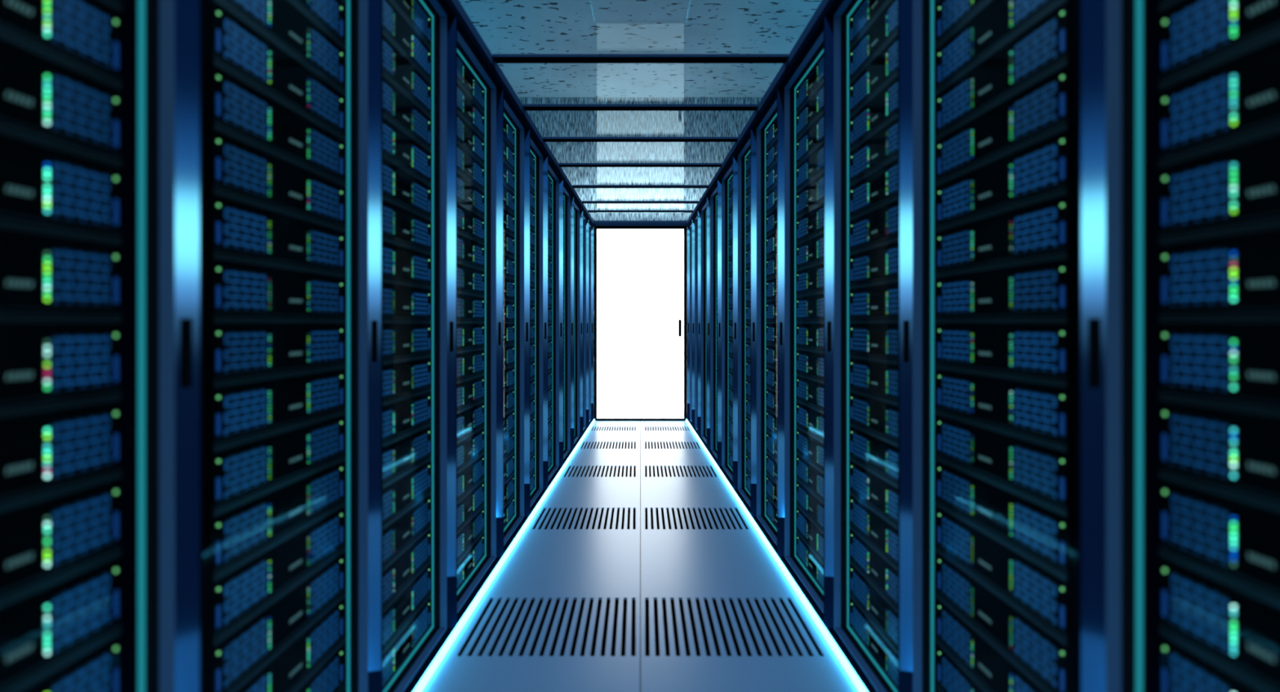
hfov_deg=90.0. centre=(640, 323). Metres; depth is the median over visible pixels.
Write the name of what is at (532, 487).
server
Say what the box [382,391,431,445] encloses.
server
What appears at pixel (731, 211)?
server
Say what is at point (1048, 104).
server
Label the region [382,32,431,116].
server
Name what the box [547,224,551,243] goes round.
server
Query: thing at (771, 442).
server
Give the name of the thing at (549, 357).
server
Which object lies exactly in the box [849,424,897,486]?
server
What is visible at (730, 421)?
server
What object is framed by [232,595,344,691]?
server
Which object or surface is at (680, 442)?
floor vent
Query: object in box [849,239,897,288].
server
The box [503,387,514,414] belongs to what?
server
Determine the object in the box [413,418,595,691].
light strip
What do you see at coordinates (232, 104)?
server
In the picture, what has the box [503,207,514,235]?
server
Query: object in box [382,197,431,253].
server
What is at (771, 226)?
server
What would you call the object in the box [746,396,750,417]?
server
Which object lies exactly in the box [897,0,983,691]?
frame
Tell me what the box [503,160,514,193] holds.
server
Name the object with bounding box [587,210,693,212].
roof beam
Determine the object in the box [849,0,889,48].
server
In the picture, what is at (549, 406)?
server
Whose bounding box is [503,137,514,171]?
server
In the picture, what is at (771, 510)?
server
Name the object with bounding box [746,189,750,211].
server
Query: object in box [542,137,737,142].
roof beam
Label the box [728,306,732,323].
server
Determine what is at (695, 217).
frame
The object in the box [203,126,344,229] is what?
server
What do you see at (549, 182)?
server
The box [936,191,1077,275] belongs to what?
server
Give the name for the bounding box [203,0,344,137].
server
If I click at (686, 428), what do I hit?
floor vent
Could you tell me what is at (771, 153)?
server
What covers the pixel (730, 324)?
server
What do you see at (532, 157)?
server
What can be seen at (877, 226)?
server
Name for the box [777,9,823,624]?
frame
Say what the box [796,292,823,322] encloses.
server
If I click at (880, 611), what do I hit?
server
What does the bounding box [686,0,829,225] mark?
roof rail
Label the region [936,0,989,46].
server
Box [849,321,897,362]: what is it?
server
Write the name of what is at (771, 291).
server
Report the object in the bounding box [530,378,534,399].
server
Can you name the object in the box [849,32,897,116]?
server
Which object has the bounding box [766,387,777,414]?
server
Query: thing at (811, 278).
server
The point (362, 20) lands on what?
frame
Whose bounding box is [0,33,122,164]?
server
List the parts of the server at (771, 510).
vent panel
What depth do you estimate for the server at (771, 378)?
3.77 m
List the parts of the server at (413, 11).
vent panel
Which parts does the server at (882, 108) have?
vent panel, vent panel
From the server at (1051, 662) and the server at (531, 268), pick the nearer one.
the server at (1051, 662)
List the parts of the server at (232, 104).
vent panel, name plate, vent panel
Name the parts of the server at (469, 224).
vent panel, vent panel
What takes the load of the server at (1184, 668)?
in the frame at (1119, 41)
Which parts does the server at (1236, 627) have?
vent panel, name plate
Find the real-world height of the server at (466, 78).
0.131 m
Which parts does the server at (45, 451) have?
name plate, vent panel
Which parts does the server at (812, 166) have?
vent panel, vent panel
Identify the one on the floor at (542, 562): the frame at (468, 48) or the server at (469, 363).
the frame at (468, 48)
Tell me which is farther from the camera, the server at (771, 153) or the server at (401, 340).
the server at (771, 153)
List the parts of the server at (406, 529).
vent panel, vent panel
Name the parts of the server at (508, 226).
vent panel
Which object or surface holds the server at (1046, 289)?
in the frame at (917, 20)
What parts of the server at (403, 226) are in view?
vent panel, vent panel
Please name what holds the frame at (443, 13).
on the floor at (542, 562)
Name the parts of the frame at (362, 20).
frame, door frame, door handle, door post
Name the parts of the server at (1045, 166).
vent panel, name plate, vent panel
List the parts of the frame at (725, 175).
door post, door handle, door frame, frame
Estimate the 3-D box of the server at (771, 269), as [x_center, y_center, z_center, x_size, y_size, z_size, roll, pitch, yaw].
[1.089,-0.337,3.658,0.624,0.131,0.524,0,0,-1]
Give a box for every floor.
[422,421,858,691]
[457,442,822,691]
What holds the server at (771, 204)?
in the frame at (766, 114)
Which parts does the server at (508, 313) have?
vent panel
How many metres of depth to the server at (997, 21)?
1.55 m
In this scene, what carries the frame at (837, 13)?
on the floor at (542, 562)
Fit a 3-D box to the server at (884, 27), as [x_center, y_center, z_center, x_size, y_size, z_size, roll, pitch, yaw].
[1.126,-0.996,2.214,0.624,0.131,0.524,0,0,-1]
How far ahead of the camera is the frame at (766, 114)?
3.92 m
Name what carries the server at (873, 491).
in the frame at (837, 13)
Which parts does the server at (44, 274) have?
name plate, vent panel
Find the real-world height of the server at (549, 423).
0.131 m
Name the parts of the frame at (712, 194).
door post, door handle, door frame, frame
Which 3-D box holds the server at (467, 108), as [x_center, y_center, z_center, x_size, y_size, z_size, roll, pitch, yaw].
[-1.106,-0.996,2.975,0.624,0.131,0.524,0,0,1]
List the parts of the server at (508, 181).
vent panel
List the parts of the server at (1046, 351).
vent panel, name plate, vent panel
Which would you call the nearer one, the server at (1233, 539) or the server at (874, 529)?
the server at (1233, 539)
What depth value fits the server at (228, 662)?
1.44 m
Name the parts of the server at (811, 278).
vent panel, vent panel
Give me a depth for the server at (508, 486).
3.77 m
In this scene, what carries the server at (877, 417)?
in the frame at (837, 13)
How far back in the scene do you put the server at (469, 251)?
2.99 m
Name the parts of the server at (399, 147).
vent panel, vent panel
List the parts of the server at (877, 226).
vent panel, vent panel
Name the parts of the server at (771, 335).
vent panel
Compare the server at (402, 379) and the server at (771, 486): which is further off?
the server at (771, 486)
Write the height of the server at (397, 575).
0.131 m
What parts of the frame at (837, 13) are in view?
door post, door handle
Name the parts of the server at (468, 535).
vent panel, vent panel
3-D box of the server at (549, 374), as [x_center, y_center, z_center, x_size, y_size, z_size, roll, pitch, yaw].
[-1.052,0.454,5.055,0.624,0.131,0.524,0,0,1]
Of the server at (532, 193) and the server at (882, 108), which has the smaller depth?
the server at (882, 108)
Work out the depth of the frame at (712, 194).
6.01 m
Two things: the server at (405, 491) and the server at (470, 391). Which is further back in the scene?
the server at (470, 391)
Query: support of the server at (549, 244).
in the frame at (554, 174)
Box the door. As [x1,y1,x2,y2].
[594,226,686,421]
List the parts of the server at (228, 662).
vent panel, name plate, vent panel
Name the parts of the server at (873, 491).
vent panel, vent panel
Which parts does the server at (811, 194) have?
vent panel, vent panel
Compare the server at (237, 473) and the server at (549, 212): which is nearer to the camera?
the server at (237, 473)
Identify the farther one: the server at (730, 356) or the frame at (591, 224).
the frame at (591, 224)
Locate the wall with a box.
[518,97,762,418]
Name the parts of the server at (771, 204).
vent panel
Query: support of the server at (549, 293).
in the frame at (554, 174)
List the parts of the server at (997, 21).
vent panel, name plate, vent panel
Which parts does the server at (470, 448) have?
vent panel, vent panel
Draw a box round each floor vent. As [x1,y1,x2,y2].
[454,596,637,657]
[530,507,636,529]
[563,465,635,476]
[579,441,635,448]
[591,426,634,431]
[643,596,826,657]
[644,441,701,448]
[644,465,717,476]
[644,507,750,529]
[646,426,689,431]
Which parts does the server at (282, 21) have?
vent panel, name plate, vent panel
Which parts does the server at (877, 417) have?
vent panel, vent panel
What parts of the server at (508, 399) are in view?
vent panel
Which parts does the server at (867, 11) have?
vent panel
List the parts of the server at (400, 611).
vent panel, vent panel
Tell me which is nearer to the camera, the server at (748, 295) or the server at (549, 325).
the server at (748, 295)
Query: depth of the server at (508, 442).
3.77 m
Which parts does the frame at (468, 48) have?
frame, door handle, door post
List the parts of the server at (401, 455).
vent panel, vent panel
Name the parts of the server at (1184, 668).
vent panel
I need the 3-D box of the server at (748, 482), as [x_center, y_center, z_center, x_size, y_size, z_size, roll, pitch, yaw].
[1.072,1.113,4.305,0.624,0.131,0.524,0,0,-1]
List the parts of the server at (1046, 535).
vent panel, name plate, vent panel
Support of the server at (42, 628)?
in the frame at (162, 41)
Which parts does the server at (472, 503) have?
vent panel, vent panel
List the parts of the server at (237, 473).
vent panel, name plate, vent panel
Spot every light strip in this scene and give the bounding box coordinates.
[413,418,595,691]
[685,418,867,691]
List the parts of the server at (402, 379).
vent panel, vent panel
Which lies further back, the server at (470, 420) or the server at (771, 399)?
the server at (771, 399)
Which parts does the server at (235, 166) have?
vent panel, name plate, vent panel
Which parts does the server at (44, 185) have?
name plate, vent panel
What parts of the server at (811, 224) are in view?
vent panel, vent panel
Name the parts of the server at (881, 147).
vent panel, vent panel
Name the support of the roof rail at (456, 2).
on the frame at (591, 224)
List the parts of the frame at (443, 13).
door handle, door post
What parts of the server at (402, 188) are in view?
vent panel, vent panel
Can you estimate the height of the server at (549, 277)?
0.131 m
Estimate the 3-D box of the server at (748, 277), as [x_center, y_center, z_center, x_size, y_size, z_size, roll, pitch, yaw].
[1.072,-0.337,4.305,0.624,0.131,0.524,0,0,-1]
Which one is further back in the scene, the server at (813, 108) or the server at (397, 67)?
the server at (813, 108)
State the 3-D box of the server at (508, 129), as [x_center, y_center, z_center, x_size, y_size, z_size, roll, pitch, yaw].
[-1.089,-1.128,3.658,0.624,0.131,0.524,0,0,1]
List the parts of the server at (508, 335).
vent panel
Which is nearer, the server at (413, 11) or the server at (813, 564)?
the server at (413, 11)
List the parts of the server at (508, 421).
vent panel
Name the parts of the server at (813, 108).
vent panel, vent panel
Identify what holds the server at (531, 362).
in the frame at (538, 150)
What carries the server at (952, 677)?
in the frame at (917, 20)
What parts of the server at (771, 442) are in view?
vent panel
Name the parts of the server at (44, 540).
name plate, vent panel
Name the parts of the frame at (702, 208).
door post, door frame, frame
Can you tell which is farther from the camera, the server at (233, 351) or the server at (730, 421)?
the server at (730, 421)
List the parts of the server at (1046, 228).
vent panel, name plate, vent panel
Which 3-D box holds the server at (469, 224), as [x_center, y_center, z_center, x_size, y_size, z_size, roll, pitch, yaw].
[-1.106,-0.469,2.975,0.624,0.131,0.524,0,0,1]
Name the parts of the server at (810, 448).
vent panel, vent panel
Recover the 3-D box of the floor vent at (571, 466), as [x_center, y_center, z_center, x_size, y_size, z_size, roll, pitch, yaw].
[-0.321,1.204,5.220,0.578,0.008,0.406,0,0,0]
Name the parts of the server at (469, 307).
vent panel, vent panel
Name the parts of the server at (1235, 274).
vent panel, name plate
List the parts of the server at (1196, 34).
vent panel, name plate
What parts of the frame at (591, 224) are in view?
door frame, door post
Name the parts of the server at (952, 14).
vent panel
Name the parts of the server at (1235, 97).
vent panel, name plate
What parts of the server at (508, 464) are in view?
vent panel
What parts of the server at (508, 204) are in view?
vent panel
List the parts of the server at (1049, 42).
vent panel, name plate, vent panel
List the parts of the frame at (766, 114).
door post, door handle, frame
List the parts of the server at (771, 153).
vent panel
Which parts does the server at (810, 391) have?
vent panel, vent panel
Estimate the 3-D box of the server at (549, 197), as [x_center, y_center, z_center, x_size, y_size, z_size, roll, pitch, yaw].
[-1.052,-0.996,5.055,0.624,0.131,0.524,0,0,1]
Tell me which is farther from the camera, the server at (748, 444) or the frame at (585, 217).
the frame at (585, 217)
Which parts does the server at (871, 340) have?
vent panel, vent panel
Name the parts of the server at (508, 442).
vent panel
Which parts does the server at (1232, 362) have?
vent panel, name plate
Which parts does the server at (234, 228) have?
vent panel, name plate, vent panel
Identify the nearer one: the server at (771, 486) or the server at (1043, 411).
the server at (1043, 411)
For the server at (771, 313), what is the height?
0.131 m
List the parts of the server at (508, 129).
vent panel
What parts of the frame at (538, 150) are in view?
frame, door frame, door post, door handle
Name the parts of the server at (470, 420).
vent panel, vent panel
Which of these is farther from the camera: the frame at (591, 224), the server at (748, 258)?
the frame at (591, 224)
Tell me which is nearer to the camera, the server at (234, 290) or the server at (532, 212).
the server at (234, 290)
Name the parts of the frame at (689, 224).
door post, door frame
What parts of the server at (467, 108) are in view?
vent panel, vent panel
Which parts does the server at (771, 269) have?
vent panel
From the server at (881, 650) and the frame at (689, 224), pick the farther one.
the frame at (689, 224)
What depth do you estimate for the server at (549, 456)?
5.21 m
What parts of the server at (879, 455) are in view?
vent panel, vent panel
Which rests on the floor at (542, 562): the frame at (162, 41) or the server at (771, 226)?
the frame at (162, 41)
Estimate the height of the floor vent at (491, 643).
0.008 m
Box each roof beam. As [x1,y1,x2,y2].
[492,53,788,63]
[523,104,757,111]
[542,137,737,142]
[559,163,721,167]
[572,185,708,188]
[582,200,698,203]
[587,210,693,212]
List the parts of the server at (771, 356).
vent panel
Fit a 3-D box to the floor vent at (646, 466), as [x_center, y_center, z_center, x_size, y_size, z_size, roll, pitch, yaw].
[0.321,1.204,5.220,0.578,0.008,0.406,0,0,0]
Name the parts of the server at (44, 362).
name plate, vent panel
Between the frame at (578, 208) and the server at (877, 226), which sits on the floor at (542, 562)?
the frame at (578, 208)
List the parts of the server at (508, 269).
vent panel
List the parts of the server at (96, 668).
vent panel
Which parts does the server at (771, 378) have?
vent panel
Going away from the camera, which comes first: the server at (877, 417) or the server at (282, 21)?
the server at (282, 21)
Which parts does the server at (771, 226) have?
vent panel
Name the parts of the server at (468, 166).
vent panel, vent panel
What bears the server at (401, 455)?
in the frame at (443, 13)
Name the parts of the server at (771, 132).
vent panel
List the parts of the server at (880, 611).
vent panel, vent panel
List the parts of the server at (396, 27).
vent panel, vent panel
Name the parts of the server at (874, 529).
vent panel, vent panel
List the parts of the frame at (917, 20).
door post, door handle, door frame, frame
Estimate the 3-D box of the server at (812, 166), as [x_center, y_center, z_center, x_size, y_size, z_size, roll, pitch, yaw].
[1.106,-0.732,2.975,0.624,0.131,0.524,0,0,-1]
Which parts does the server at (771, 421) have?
vent panel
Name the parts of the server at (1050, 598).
vent panel, name plate, vent panel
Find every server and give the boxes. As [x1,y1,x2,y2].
[0,0,122,85]
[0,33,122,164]
[0,128,122,241]
[0,223,122,319]
[0,319,122,413]
[0,397,122,507]
[0,475,122,603]
[0,552,122,691]
[12,630,121,691]
[106,0,122,8]
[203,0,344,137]
[203,62,344,183]
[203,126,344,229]
[203,191,344,275]
[203,255,344,320]
[203,320,344,384]
[203,367,344,448]
[203,413,344,514]
[203,458,344,578]
[203,504,344,643]
[203,550,344,691]
[218,0,344,92]
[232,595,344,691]
[291,0,344,46]
[293,641,344,691]
[382,0,431,82]
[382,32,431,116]
[382,73,431,151]
[382,115,431,185]
[382,156,431,219]
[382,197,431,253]
[382,239,431,288]
[382,280,431,321]
[382,321,431,362]
[382,356,431,404]
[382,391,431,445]
[382,424,431,486]
[382,458,431,528]
[382,493,431,569]
[382,527,431,610]
[382,561,431,652]
[382,595,431,690]
[391,0,431,48]
[457,53,484,113]
[457,81,484,139]
[457,111,484,165]
[457,142,484,191]
[457,171,484,217]
[457,201,484,244]
[457,231,484,270]
[457,262,484,296]
[457,292,484,322]
[457,322,484,352]
[457,348,484,382]
[457,374,484,412]
[457,400,484,442]
[457,426,484,472]
[457,453,484,502]
[457,479,484,533]
[457,506,484,563]
[457,532,484,591]
[503,115,514,150]
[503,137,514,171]
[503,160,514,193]
[503,184,514,214]
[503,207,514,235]
[503,230,514,257]
[503,253,514,279]
[503,276,514,301]
[503,299,514,322]
[503,322,514,345]
[503,344,514,368]
[503,365,514,391]
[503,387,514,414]
[503,408,514,438]
[503,431,514,461]
[503,452,514,484]
[503,474,514,507]
[503,495,514,528]
[530,152,534,174]
[530,170,534,193]
[530,190,534,211]
[530,208,534,230]
[530,227,534,248]
[530,246,534,266]
[530,266,534,285]
[530,284,534,304]
[530,303,534,323]
[530,323,534,342]
[530,341,534,360]
[530,360,534,379]
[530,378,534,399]
[530,396,534,417]
[530,415,534,436]
[530,434,534,456]
[530,453,534,475]
[530,471,534,493]
[547,176,551,195]
[547,191,551,211]
[547,208,551,227]
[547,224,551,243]
[547,240,551,259]
[547,257,551,275]
[547,273,551,291]
[547,290,551,306]
[547,306,551,323]
[547,323,551,339]
[547,338,551,355]
[547,355,551,372]
[547,370,551,388]
[547,386,551,404]
[547,402,551,422]
[547,418,551,438]
[547,435,551,454]
[547,450,551,470]
[728,177,732,195]
[728,192,732,211]
[728,208,732,227]
[728,225,732,243]
[728,241,732,259]
[728,257,732,275]
[728,274,732,291]
[728,290,732,306]
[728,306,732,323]
[728,323,732,339]
[728,338,732,355]
[728,355,732,372]
[728,370,732,388]
[728,386,732,404]
[728,402,732,421]
[728,418,732,437]
[728,435,732,453]
[728,450,732,468]
[746,152,750,174]
[746,170,750,193]
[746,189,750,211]
[746,208,750,230]
[746,227,750,248]
[746,246,750,266]
[746,266,750,285]
[746,284,750,304]
[746,303,750,323]
[746,323,750,342]
[746,341,750,360]
[746,360,750,379]
[746,378,750,399]
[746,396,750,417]
[746,415,750,436]
[746,434,750,456]
[746,453,750,475]
[746,471,750,493]
[766,115,777,150]
[766,137,777,171]
[766,160,777,193]
[766,184,777,214]
[766,207,777,235]
[766,230,777,257]
[766,253,777,279]
[766,276,777,301]
[766,299,777,322]
[766,322,777,345]
[766,344,777,368]
[766,365,777,391]
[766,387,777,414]
[766,408,777,438]
[766,431,777,461]
[766,452,777,484]
[766,474,777,507]
[766,495,777,528]
[796,53,823,113]
[796,81,823,139]
[796,111,823,165]
[796,142,823,191]
[796,171,823,217]
[796,201,823,244]
[796,231,823,270]
[796,262,823,296]
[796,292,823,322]
[796,322,823,352]
[796,348,823,382]
[796,374,823,412]
[796,400,823,442]
[796,426,823,472]
[796,453,823,502]
[796,479,823,533]
[796,506,823,563]
[796,532,823,591]
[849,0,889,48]
[849,0,897,82]
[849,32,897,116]
[849,73,897,151]
[849,115,897,185]
[849,156,897,219]
[849,197,897,253]
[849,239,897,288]
[849,280,897,321]
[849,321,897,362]
[849,356,897,404]
[849,391,897,445]
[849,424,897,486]
[849,458,897,528]
[849,493,897,569]
[849,527,897,611]
[849,561,897,652]
[849,595,897,690]
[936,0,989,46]
[936,0,1062,92]
[936,0,1077,137]
[936,62,1077,183]
[936,126,1077,229]
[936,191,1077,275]
[936,255,1077,320]
[936,320,1077,384]
[936,367,1077,448]
[936,413,1077,514]
[936,458,1077,578]
[936,504,1077,643]
[936,550,1077,691]
[936,595,1047,691]
[936,641,986,691]
[1158,0,1174,8]
[1158,0,1279,85]
[1158,33,1279,164]
[1158,128,1279,241]
[1158,223,1279,319]
[1158,319,1279,413]
[1158,397,1279,507]
[1158,475,1279,603]
[1158,552,1279,691]
[1159,630,1268,691]
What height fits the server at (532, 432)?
0.131 m
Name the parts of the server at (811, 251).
vent panel, vent panel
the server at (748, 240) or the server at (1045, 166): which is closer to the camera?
the server at (1045, 166)
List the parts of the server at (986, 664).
vent panel, name plate, vent panel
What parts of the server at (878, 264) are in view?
vent panel, vent panel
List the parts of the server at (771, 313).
vent panel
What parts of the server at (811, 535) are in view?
vent panel, vent panel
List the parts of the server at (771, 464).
vent panel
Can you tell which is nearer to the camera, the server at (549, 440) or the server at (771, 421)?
the server at (771, 421)
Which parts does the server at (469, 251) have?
vent panel, vent panel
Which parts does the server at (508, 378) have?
vent panel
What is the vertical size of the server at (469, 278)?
0.131 m
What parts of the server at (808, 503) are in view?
vent panel, vent panel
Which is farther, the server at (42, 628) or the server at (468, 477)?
the server at (468, 477)
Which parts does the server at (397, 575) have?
vent panel, vent panel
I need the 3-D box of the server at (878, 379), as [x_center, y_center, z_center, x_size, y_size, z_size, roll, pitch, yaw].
[1.126,0.190,2.214,0.624,0.131,0.524,0,0,-1]
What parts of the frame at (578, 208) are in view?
frame, door frame, door post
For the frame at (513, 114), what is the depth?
3.92 m
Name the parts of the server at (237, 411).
vent panel, name plate, vent panel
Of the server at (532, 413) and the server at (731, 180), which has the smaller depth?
the server at (532, 413)
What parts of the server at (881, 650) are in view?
vent panel, vent panel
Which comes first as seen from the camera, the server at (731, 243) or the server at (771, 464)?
the server at (771, 464)
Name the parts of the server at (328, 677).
vent panel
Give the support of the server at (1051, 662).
in the frame at (917, 20)
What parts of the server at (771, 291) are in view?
vent panel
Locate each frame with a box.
[89,0,203,691]
[297,0,382,691]
[382,0,457,691]
[457,9,503,624]
[503,83,530,554]
[530,125,547,513]
[547,152,563,488]
[563,177,573,464]
[573,193,582,448]
[582,208,589,435]
[589,217,593,425]
[687,217,691,425]
[691,207,697,435]
[697,193,706,448]
[706,177,717,464]
[717,153,732,486]
[732,125,750,513]
[750,83,777,554]
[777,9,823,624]
[823,0,897,691]
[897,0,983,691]
[1077,0,1191,691]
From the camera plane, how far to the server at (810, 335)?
2.99 m
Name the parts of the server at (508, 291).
vent panel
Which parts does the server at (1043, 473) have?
vent panel, name plate, vent panel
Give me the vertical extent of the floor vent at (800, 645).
0.008 m
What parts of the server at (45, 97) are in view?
name plate, vent panel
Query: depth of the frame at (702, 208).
6.75 m
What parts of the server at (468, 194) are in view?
vent panel, vent panel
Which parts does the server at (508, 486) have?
vent panel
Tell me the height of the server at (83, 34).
0.125 m
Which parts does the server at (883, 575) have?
vent panel, vent panel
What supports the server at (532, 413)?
in the frame at (538, 150)
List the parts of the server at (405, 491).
vent panel, vent panel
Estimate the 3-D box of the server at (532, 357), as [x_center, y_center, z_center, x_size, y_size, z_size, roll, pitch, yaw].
[-1.072,0.190,4.305,0.624,0.131,0.524,0,0,1]
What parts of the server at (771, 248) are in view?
vent panel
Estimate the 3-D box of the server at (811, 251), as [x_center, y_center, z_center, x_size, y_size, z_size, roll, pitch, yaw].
[1.106,-0.337,2.975,0.624,0.131,0.524,0,0,-1]
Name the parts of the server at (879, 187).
vent panel, vent panel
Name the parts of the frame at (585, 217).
frame, door frame, door post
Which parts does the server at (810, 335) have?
vent panel, vent panel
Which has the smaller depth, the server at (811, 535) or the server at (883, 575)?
the server at (883, 575)
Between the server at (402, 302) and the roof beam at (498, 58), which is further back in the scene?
the roof beam at (498, 58)
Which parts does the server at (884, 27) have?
vent panel, vent panel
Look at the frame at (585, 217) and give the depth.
7.33 m
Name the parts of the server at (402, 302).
vent panel, vent panel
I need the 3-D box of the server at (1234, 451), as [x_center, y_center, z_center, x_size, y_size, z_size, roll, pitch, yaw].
[1.161,0.182,0.868,0.624,0.125,0.367,0,0,-1]
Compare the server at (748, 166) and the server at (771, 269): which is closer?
the server at (771, 269)
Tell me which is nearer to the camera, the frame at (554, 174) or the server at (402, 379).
the server at (402, 379)
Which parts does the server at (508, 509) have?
vent panel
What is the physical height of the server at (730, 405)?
0.131 m
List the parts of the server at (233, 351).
vent panel, name plate, vent panel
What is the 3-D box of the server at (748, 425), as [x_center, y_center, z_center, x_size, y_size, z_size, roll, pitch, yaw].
[1.072,0.718,4.305,0.624,0.131,0.524,0,0,-1]
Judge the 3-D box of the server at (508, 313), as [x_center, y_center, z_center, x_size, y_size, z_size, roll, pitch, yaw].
[-1.089,-0.073,3.658,0.624,0.131,0.524,0,0,1]
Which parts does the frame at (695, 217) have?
door post, door frame, frame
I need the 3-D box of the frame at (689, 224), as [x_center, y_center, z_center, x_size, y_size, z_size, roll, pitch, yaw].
[1.067,-0.015,7.642,0.970,2.431,0.554,0,0,-1]
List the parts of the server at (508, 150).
vent panel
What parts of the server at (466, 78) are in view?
vent panel, vent panel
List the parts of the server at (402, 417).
vent panel, vent panel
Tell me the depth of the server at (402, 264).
2.22 m
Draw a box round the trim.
[594,220,686,226]
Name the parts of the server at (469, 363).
vent panel, vent panel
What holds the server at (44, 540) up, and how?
in the frame at (162, 41)
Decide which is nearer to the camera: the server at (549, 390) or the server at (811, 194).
the server at (811, 194)
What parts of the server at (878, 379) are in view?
vent panel, vent panel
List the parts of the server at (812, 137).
vent panel, vent panel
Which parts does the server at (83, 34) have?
name plate, vent panel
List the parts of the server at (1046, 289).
vent panel, name plate, vent panel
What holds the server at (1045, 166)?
in the frame at (917, 20)
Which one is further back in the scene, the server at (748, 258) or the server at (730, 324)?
the server at (730, 324)
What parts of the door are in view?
handle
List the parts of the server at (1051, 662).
vent panel, name plate, vent panel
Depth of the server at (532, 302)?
4.49 m
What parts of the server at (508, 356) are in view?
vent panel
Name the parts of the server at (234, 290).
vent panel, name plate, vent panel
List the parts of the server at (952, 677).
vent panel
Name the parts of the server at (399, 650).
vent panel, vent panel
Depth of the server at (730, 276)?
5.23 m
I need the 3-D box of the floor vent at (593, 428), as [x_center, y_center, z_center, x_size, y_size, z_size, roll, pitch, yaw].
[-0.304,1.204,7.340,0.512,0.008,0.303,0,0,0]
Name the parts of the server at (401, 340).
vent panel, vent panel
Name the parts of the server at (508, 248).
vent panel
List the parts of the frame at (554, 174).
frame, door frame, door handle, door post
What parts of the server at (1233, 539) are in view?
vent panel, name plate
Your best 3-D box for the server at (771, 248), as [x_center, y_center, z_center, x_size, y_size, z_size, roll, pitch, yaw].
[1.089,-0.469,3.658,0.624,0.131,0.524,0,0,-1]
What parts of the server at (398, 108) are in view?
vent panel, vent panel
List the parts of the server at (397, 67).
vent panel, vent panel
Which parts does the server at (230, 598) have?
vent panel, name plate, vent panel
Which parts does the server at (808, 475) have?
vent panel, vent panel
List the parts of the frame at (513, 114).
frame, door handle, door post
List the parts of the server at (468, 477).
vent panel, vent panel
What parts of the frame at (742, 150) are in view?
door post, door handle, door frame, frame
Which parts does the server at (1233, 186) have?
vent panel, name plate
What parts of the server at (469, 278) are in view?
vent panel, vent panel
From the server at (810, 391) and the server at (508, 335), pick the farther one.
the server at (508, 335)
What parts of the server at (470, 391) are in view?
vent panel, vent panel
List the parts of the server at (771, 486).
vent panel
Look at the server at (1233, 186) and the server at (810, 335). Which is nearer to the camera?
the server at (1233, 186)
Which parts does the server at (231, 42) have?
vent panel, name plate, vent panel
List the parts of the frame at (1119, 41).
door post, door handle, door frame, frame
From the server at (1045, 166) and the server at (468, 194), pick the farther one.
the server at (468, 194)
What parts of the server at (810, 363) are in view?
vent panel, vent panel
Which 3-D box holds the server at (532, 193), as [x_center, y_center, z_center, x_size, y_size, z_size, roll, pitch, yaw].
[-1.072,-0.864,4.305,0.624,0.131,0.524,0,0,1]
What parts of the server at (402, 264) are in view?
vent panel, vent panel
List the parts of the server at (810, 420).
vent panel, vent panel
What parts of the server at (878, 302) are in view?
vent panel, vent panel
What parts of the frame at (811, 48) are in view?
door post, door handle, frame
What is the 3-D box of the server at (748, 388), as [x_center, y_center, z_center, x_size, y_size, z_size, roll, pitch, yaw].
[1.072,0.454,4.305,0.624,0.131,0.524,0,0,-1]
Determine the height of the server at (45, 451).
0.125 m
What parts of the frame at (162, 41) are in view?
frame, door frame, door handle, door post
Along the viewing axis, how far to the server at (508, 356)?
3.77 m
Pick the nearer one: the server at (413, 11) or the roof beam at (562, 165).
the server at (413, 11)
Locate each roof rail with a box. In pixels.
[451,0,594,225]
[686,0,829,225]
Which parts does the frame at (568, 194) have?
frame, door frame, door post, door handle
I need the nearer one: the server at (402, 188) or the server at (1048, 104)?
the server at (1048, 104)
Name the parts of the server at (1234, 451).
vent panel, name plate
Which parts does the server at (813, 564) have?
vent panel, vent panel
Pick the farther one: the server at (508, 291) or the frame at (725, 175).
the frame at (725, 175)
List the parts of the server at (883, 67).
vent panel, vent panel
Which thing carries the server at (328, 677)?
in the frame at (362, 20)
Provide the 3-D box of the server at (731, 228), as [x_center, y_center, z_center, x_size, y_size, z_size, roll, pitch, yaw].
[1.052,-0.732,5.055,0.624,0.131,0.524,0,0,-1]
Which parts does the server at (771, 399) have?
vent panel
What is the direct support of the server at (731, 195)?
in the frame at (725, 175)
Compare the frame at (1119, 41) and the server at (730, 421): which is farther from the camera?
the server at (730, 421)
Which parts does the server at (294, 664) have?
vent panel, name plate, vent panel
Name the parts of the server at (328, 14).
vent panel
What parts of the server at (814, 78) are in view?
vent panel, vent panel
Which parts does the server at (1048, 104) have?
vent panel, name plate, vent panel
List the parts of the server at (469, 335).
vent panel, vent panel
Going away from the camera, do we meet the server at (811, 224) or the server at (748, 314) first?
the server at (811, 224)
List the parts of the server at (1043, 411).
vent panel, name plate, vent panel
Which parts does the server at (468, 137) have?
vent panel, vent panel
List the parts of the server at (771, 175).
vent panel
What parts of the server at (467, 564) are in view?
vent panel, vent panel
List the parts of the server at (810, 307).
vent panel, vent panel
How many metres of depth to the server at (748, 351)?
4.49 m
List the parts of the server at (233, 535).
vent panel, name plate, vent panel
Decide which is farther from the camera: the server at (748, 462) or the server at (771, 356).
the server at (748, 462)
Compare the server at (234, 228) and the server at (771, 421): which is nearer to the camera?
the server at (234, 228)
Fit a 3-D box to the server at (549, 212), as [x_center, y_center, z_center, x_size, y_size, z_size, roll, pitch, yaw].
[-1.052,-0.864,5.055,0.624,0.131,0.524,0,0,1]
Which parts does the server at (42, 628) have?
name plate, vent panel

